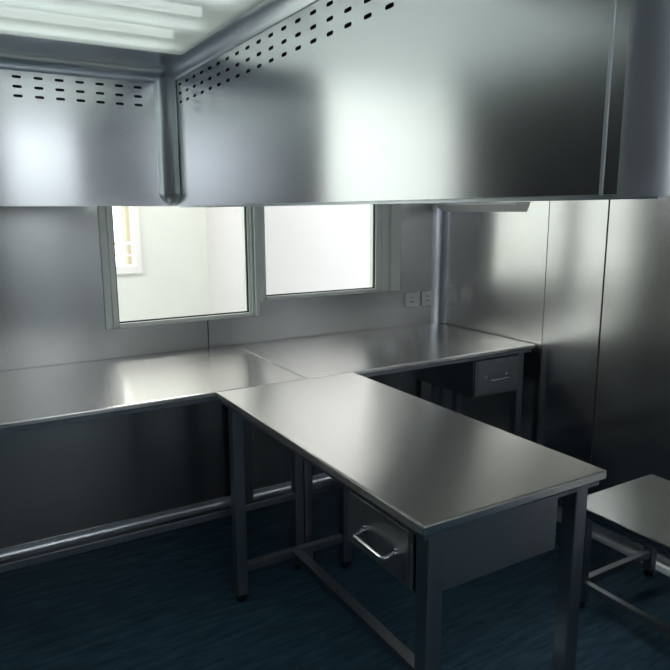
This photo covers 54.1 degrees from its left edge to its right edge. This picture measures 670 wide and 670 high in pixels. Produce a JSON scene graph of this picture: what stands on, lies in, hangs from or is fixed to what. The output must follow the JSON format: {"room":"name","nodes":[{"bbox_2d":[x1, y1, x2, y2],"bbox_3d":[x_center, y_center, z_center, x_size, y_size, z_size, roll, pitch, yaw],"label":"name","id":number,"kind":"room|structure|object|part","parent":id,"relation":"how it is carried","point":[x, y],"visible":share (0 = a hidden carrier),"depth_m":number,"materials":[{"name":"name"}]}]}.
{"room":"laboratory clean room","nodes":[
{"label":"laboratory clean room","id":0,"kind":"room"},
{"bbox_2d":[117,206,209,320],"bbox_3d":[-1.989,-0.876,4.800,8.400,2.800,0.100,-6,12,-30],"label":"wall","id":1,"kind":"structure","parent":0,"point":[173,279],"depth_m":5.20,"materials":[{"name":"beige paint"}]},
{"bbox_2d":[116,206,141,273],"bbox_3d":[-1.971,-1.051,4.766,1.031,1.245,0.120,-6,12,-30],"label":"window","id":2,"kind":"structure","parent":1,"relation":"in","point":[136,267],"depth_m":5.04,"materials":[{"name":"white paint"}]},
{"bbox_3d":[-2.241,0.003,5.404,2.400,0.150,0.900,-6,12,-30],"label":"floor","id":3,"kind":"structure","parent":1,"relation":"attached to","visible":0},
{"bbox_2d":[114,241,131,264],"bbox_3d":[-2.127,-0.397,5.279,1.350,0.680,0.040,-6,12,-30],"label":"balcony railing","id":4,"kind":"object","parent":3,"relation":"on","point":[123,244],"visible":0.07,"depth_m":5.44,"materials":[{"name":"white paint"}]},
{"bbox_3d":[-2.128,-0.718,5.219,1.350,0.025,0.040,-6,12,-30],"label":"rail","id":5,"kind":"part","parent":4,"relation":"part of","materials":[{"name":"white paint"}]},
{"bbox_3d":[-2.127,-0.620,5.237,1.350,0.015,0.030,-6,12,-30],"label":"rail","id":6,"kind":"part","parent":4,"relation":"part of","materials":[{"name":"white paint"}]},
{"bbox_2d":[0,204,434,548],"bbox_3d":[-1.281,-0.311,2.601,4.310,2.500,0.060,-6,12,-30],"label":"wall","id":7,"kind":"structure","parent":0,"point":[62,479],"depth_m":2.88,"materials":[{"name":"metal"}]},
{"bbox_2d":[0,474,333,560],"bbox_3d":[-1.250,0.903,2.784,4.310,0.047,0.047,-6,12,-30],"label":"baseboard","id":8,"kind":"structure","parent":7,"relation":"attached to","point":[91,533],"depth_m":3.00,"materials":[{"name":"metal"}]},
{"bbox_2d":[97,206,259,329],"bbox_3d":[-0.688,-0.540,2.914,0.713,0.970,0.082,-6,12,-30],"label":"window","id":9,"kind":"structure","parent":7,"relation":"in","point":[105,214],"depth_m":2.95,"materials":[{"name":"metal"}]},
{"bbox_2d":[257,204,400,300],"bbox_3d":[-0.026,-0.649,3.292,0.827,0.900,0.082,-6,12,-30],"label":"window","id":10,"kind":"structure","parent":7,"relation":"in","point":[385,219],"depth_m":3.46,"materials":[{"name":"metal"}]},
{"bbox_2d":[405,292,417,306],"bbox_3d":[0.421,-0.195,3.606,0.083,0.078,0.010,-6,12,-30],"label":"wall socket","id":11,"kind":"object","parent":7,"relation":"attached to","point":[411,299],"visible":1,"depth_m":3.60,"materials":[{"name":"white plastic"}]},
{"bbox_2d":[421,291,432,305],"bbox_3d":[0.514,-0.205,3.660,0.074,0.078,0.010,-6,12,-30],"label":"wall socket","id":12,"kind":"object","parent":7,"relation":"attached to","point":[426,296],"visible":1,"depth_m":3.65,"materials":[{"name":"white plastic"}]},
{"bbox_2d":[430,205,448,323],"bbox_3d":[0.578,-0.388,3.634,0.062,0.655,0.062,-6,12,-30],"label":"trim","id":13,"kind":"structure","parent":7,"relation":"attached to","point":[440,219],"depth_m":3.65,"materials":[{"name":"metal"}]},
{"bbox_2d":[206,204,369,313],"bbox_3d":[0.558,-1.046,5.652,3.130,2.800,1.000,-6,12,-30],"label":"wall","id":14,"kind":"structure","parent":0,"point":[310,248],"depth_m":4.79,"materials":[{"name":"white paint"}]},
{"bbox_2d":[0,489,669,669],"bbox_3d":[-0.087,1.336,0.867,4.510,0.100,4.810,-6,12,-30],"label":"floor","id":15,"kind":"structure","parent":0,"point":[167,600],"depth_m":2.36,"materials":[{"name":"blue carpet"}]},
{"bbox_2d":[0,346,304,572],"bbox_3d":[-1.440,0.629,2.206,2.658,0.800,0.733,-6,12,-30],"label":"table","id":16,"kind":"object","parent":15,"relation":"on","point":[39,397],"visible":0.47,"depth_m":2.40,"materials":[{"name":"metal"}]},
{"bbox_3d":[-1.441,0.264,2.137,2.634,0.016,0.709,-6,12,-30],"label":"apron frame","id":17,"kind":"part","parent":16,"relation":"part of","materials":[{"name":"metal"}]},
{"bbox_3d":[-0.708,0.695,2.280,1.262,0.028,0.028,-6,12,-30],"label":"rail","id":18,"kind":"part","parent":16,"relation":"part of","materials":[{"name":"metal"}]},
{"bbox_2d":[0,346,304,429],"bbox_3d":[-1.441,0.246,2.134,2.658,0.020,0.733,-6,12,-30],"label":"countertop","id":19,"kind":"structure","parent":16,"relation":"on","point":[31,396],"depth_m":2.44,"materials":[{"name":"metal"}]},
{"bbox_3d":[-0.149,0.558,2.592,0.038,0.739,0.038,-6,12,-30],"label":"leg","id":20,"kind":"part","parent":16,"relation":"part of","materials":[{"name":"metal"}]},
{"bbox_2d":[234,323,534,558],"bbox_3d":[0.243,0.442,3.169,1.230,0.800,0.759,-6,12,-30],"label":"table","id":21,"kind":"object","parent":15,"relation":"on","point":[469,363],"visible":0.61,"depth_m":3.03,"materials":[{"name":"metal"}]},
{"bbox_3d":[-0.422,0.458,3.125,0.038,0.739,0.038,-6,12,-30],"label":"leg","id":22,"kind":"part","parent":21,"relation":"part of","materials":[{"name":"metal"}]},
{"bbox_3d":[-0.114,0.554,2.613,0.038,0.739,0.038,-6,12,-30],"label":"leg","id":23,"kind":"part","parent":21,"relation":"part of","materials":[{"name":"metal"}]},
{"bbox_3d":[0.382,0.572,2.914,1.112,0.028,0.028,-6,12,-30],"label":"rail","id":24,"kind":"part","parent":21,"relation":"part of","materials":[{"name":"metal"}]},
{"bbox_2d":[234,323,534,378],"bbox_3d":[0.235,0.057,3.108,1.230,0.020,0.733,-6,12,-30],"label":"countertop","id":25,"kind":"structure","parent":21,"relation":"on","point":[387,349],"depth_m":3.01,"materials":[{"name":"metal"}]},
{"bbox_3d":[0.568,0.346,3.700,0.038,0.739,0.038,-6,12,-30],"label":"leg","id":26,"kind":"part","parent":21,"relation":"part of","materials":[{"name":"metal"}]},
{"bbox_3d":[0.235,0.074,3.111,1.206,0.016,0.709,-6,12,-30],"label":"apron frame","id":27,"kind":"part","parent":21,"relation":"part of","materials":[{"name":"metal"}]},
{"bbox_3d":[0.650,0.158,3.186,0.267,0.162,0.387,-6,12,-30],"label":"drawer","id":28,"kind":"part","parent":21,"relation":"part of","materials":[{"name":"metal"}]},
{"bbox_3d":[0.755,0.192,3.006,0.136,0.020,0.040,-6,12,-30],"label":"handle","id":29,"kind":"part","parent":21,"relation":"part of","materials":[{"name":"silver metal"}]},
{"bbox_3d":[0.876,0.442,3.188,0.038,0.739,0.038,-6,12,-30],"label":"leg","id":30,"kind":"part","parent":21,"relation":"part of","materials":[{"name":"metal"}]},
{"bbox_2d":[217,372,606,669],"bbox_3d":[0.122,0.658,2.024,0.573,0.800,1.168,-6,12,-30],"label":"work table","id":31,"kind":"object","parent":15,"relation":"on","point":[440,498],"visible":1,"depth_m":1.64,"materials":[{"name":"metal"}]},
{"bbox_3d":[-0.350,0.601,2.378,0.042,0.735,0.042,-6,12,-30],"label":"leg","id":32,"kind":"part","parent":31,"relation":"part of","materials":[{"name":"metal"}]},
{"bbox_3d":[-0.153,0.840,2.540,0.414,0.030,0.028,-6,12,-30],"label":"rail","id":33,"kind":"part","parent":31,"relation":"part of","materials":[{"name":"metal"}]},
{"bbox_3d":[0.042,0.557,2.606,0.042,0.735,0.042,-6,12,-30],"label":"leg","id":34,"kind":"part","parent":31,"relation":"part of","materials":[{"name":"metal"}]},
{"bbox_3d":[0.124,0.927,2.080,0.040,0.028,1.060,-6,12,-30],"label":"rail","id":35,"kind":"part","parent":31,"relation":"part of","materials":[{"name":"metal"}]},
{"bbox_3d":[0.088,0.481,1.515,0.039,0.020,0.142,-6,12,-30],"label":"handle","id":36,"kind":"part","parent":31,"relation":"part of","materials":[{"name":"silver metal"}]},
{"bbox_3d":[0.257,0.449,1.624,0.369,0.144,0.267,-6,12,-30],"label":"drawer","id":37,"kind":"part","parent":31,"relation":"part of","materials":[{"name":"metal"}]},
{"bbox_3d":[0.124,0.297,1.958,0.542,0.016,1.144,-6,12,-30],"label":"apron frame","id":38,"kind":"part","parent":31,"relation":"part of","materials":[{"name":"metal"}]},
{"bbox_2d":[217,372,606,536],"bbox_3d":[0.124,0.277,1.954,0.566,0.024,1.168,-6,12,-30],"label":"countertop","id":39,"kind":"structure","parent":31,"relation":"on","point":[434,468],"depth_m":1.73,"materials":[{"name":"metal"}]},
{"bbox_3d":[0.204,0.773,1.457,0.042,0.735,0.042,-6,12,-30],"label":"leg","id":40,"kind":"part","parent":31,"relation":"part of","materials":[{"name":"metal"}]},
{"bbox_3d":[0.380,0.465,1.490,0.354,0.144,0.004,-6,12,-30],"label":"panel","id":41,"kind":"part","parent":31,"relation":"part of","materials":[{"name":"metal"}]},
{"bbox_3d":[0.596,0.729,1.685,0.042,0.735,0.042,-6,12,-30],"label":"leg","id":42,"kind":"part","parent":31,"relation":"part of","materials":[{"name":"metal"}]},
{"bbox_2d":[579,474,669,638],"bbox_3d":[1.364,0.867,1.976,0.483,0.400,1.256,-6,12,-30],"label":"stool","id":43,"kind":"object","parent":15,"relation":"on","point":[638,509],"visible":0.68,"depth_m":2.32,"materials":[{"name":"metal"}]},
{"bbox_3d":[0.896,0.800,2.368,0.036,0.339,0.036,-6,12,-30],"label":"leg","id":44,"kind":"part","parent":43,"relation":"part of","materials":[{"name":"metal"}]},
{"bbox_3d":[1.071,0.878,2.486,0.369,0.026,0.026,-6,12,-30],"label":"rail","id":45,"kind":"part","parent":43,"relation":"part of","materials":[{"name":"metal"}]},
{"bbox_3d":[1.191,0.990,1.895,0.026,0.026,1.124,-6,12,-30],"label":"rail","id":46,"kind":"part","parent":43,"relation":"part of","materials":[{"name":"metal"}]},
{"bbox_2d":[586,474,669,552],"bbox_3d":[1.363,0.680,1.941,0.483,0.020,1.256,-6,12,-30],"label":"countertop","id":47,"kind":"structure","parent":43,"relation":"on","point":[639,508],"depth_m":2.29,"materials":[{"name":"metal"}]},
{"bbox_3d":[1.363,0.698,1.944,0.459,0.016,1.232,-6,12,-30],"label":"apron frame","id":48,"kind":"part","parent":43,"relation":"part of","materials":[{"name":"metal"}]},
{"bbox_3d":[1.244,0.761,2.570,0.036,0.339,0.036,-6,12,-30],"label":"leg","id":49,"kind":"part","parent":43,"relation":"part of","materials":[{"name":"metal"}]},
{"bbox_2d":[440,196,669,558],"bbox_3d":[1.774,-0.159,1.744,0.060,2.500,4.670,-6,12,-30],"label":"wall","id":50,"kind":"structure","parent":0,"point":[497,267],"depth_m":2.90,"materials":[{"name":"metal"}]},
{"bbox_2d":[435,202,530,211],"bbox_3d":[0.733,-0.649,3.334,0.045,0.046,0.645,-6,12,-30],"label":"trim","id":51,"kind":"structure","parent":50,"relation":"attached to","point":[490,206],"depth_m":3.29,"materials":[{"name":"metal"}]},
{"bbox_2d":[536,201,549,441],"bbox_3d":[0.975,-0.420,3.007,0.001,2.450,0.002,-6,12,-30],"label":"trim","id":52,"kind":"structure","parent":50,"relation":"attached to","point":[549,201],"depth_m":3.07,"materials":[{"name":"silver metal"}]},
{"bbox_2d":[588,200,609,494],"bbox_3d":[1.134,-0.371,2.742,0.002,2.450,0.006,-6,12,-30],"label":"trim","id":53,"kind":"structure","parent":50,"relation":"attached to","point":[609,200],"depth_m":2.81,"materials":[{"name":"silver metal"}]},
{"bbox_2d":[556,506,669,576],"bbox_3d":[1.747,1.056,1.919,0.047,0.047,4.610,-6,12,-30],"label":"baseboard","id":54,"kind":"structure","parent":50,"relation":"attached to","point":[623,545],"depth_m":2.81,"materials":[{"name":"metal"}]},
{"bbox_3d":[-0.096,-1.219,0.385,4.510,0.100,4.810,-6,12,-30],"label":"ceiling","id":55,"kind":"structure","parent":0,"visible":0},
{"bbox_2d":[0,0,669,207],"bbox_3d":[-0.643,-0.793,1.270,1.370,1.062,2.093,-6,12,-30],"label":"extraction hood","id":56,"kind":"object","parent":55,"relation":"hanging from","point":[290,102],"visible":1,"depth_m":1.38,"materials":[{"name":"metal"}]},
{"bbox_3d":[-0.901,-0.705,2.307,0.655,0.494,0.002,-6,12,-30],"label":"slotted panel","id":57,"kind":"part","parent":56,"relation":"part of","materials":[{"name":"metal"}]},
{"bbox_2d":[0,0,264,54],"bbox_3d":[-0.699,-0.830,1.439,1.050,0.103,0.985,-6,12,-30],"label":"ceiling light","id":58,"kind":"object","parent":56,"relation":"attached to","point":[176,27],"visible":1,"depth_m":1.74,"materials":[{"name":"white paint"}]},
{"bbox_3d":[-0.122,-0.583,1.645,0.002,0.494,1.952,-6,12,-30],"label":"slotted panel","id":59,"kind":"part","parent":56,"relation":"part of","materials":[{"name":"metal"}]},
{"label":"outside","id":60,"kind":"structure","parent":0,"visible":0},
{"bbox_2d":[121,206,131,264],"bbox_3d":[-1.764,-1.135,5.626,0.115,3.000,0.150,-6,12,-30],"label":"pillar","id":61,"kind":"structure","parent":60,"point":[124,209],"depth_m":5.61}
]}

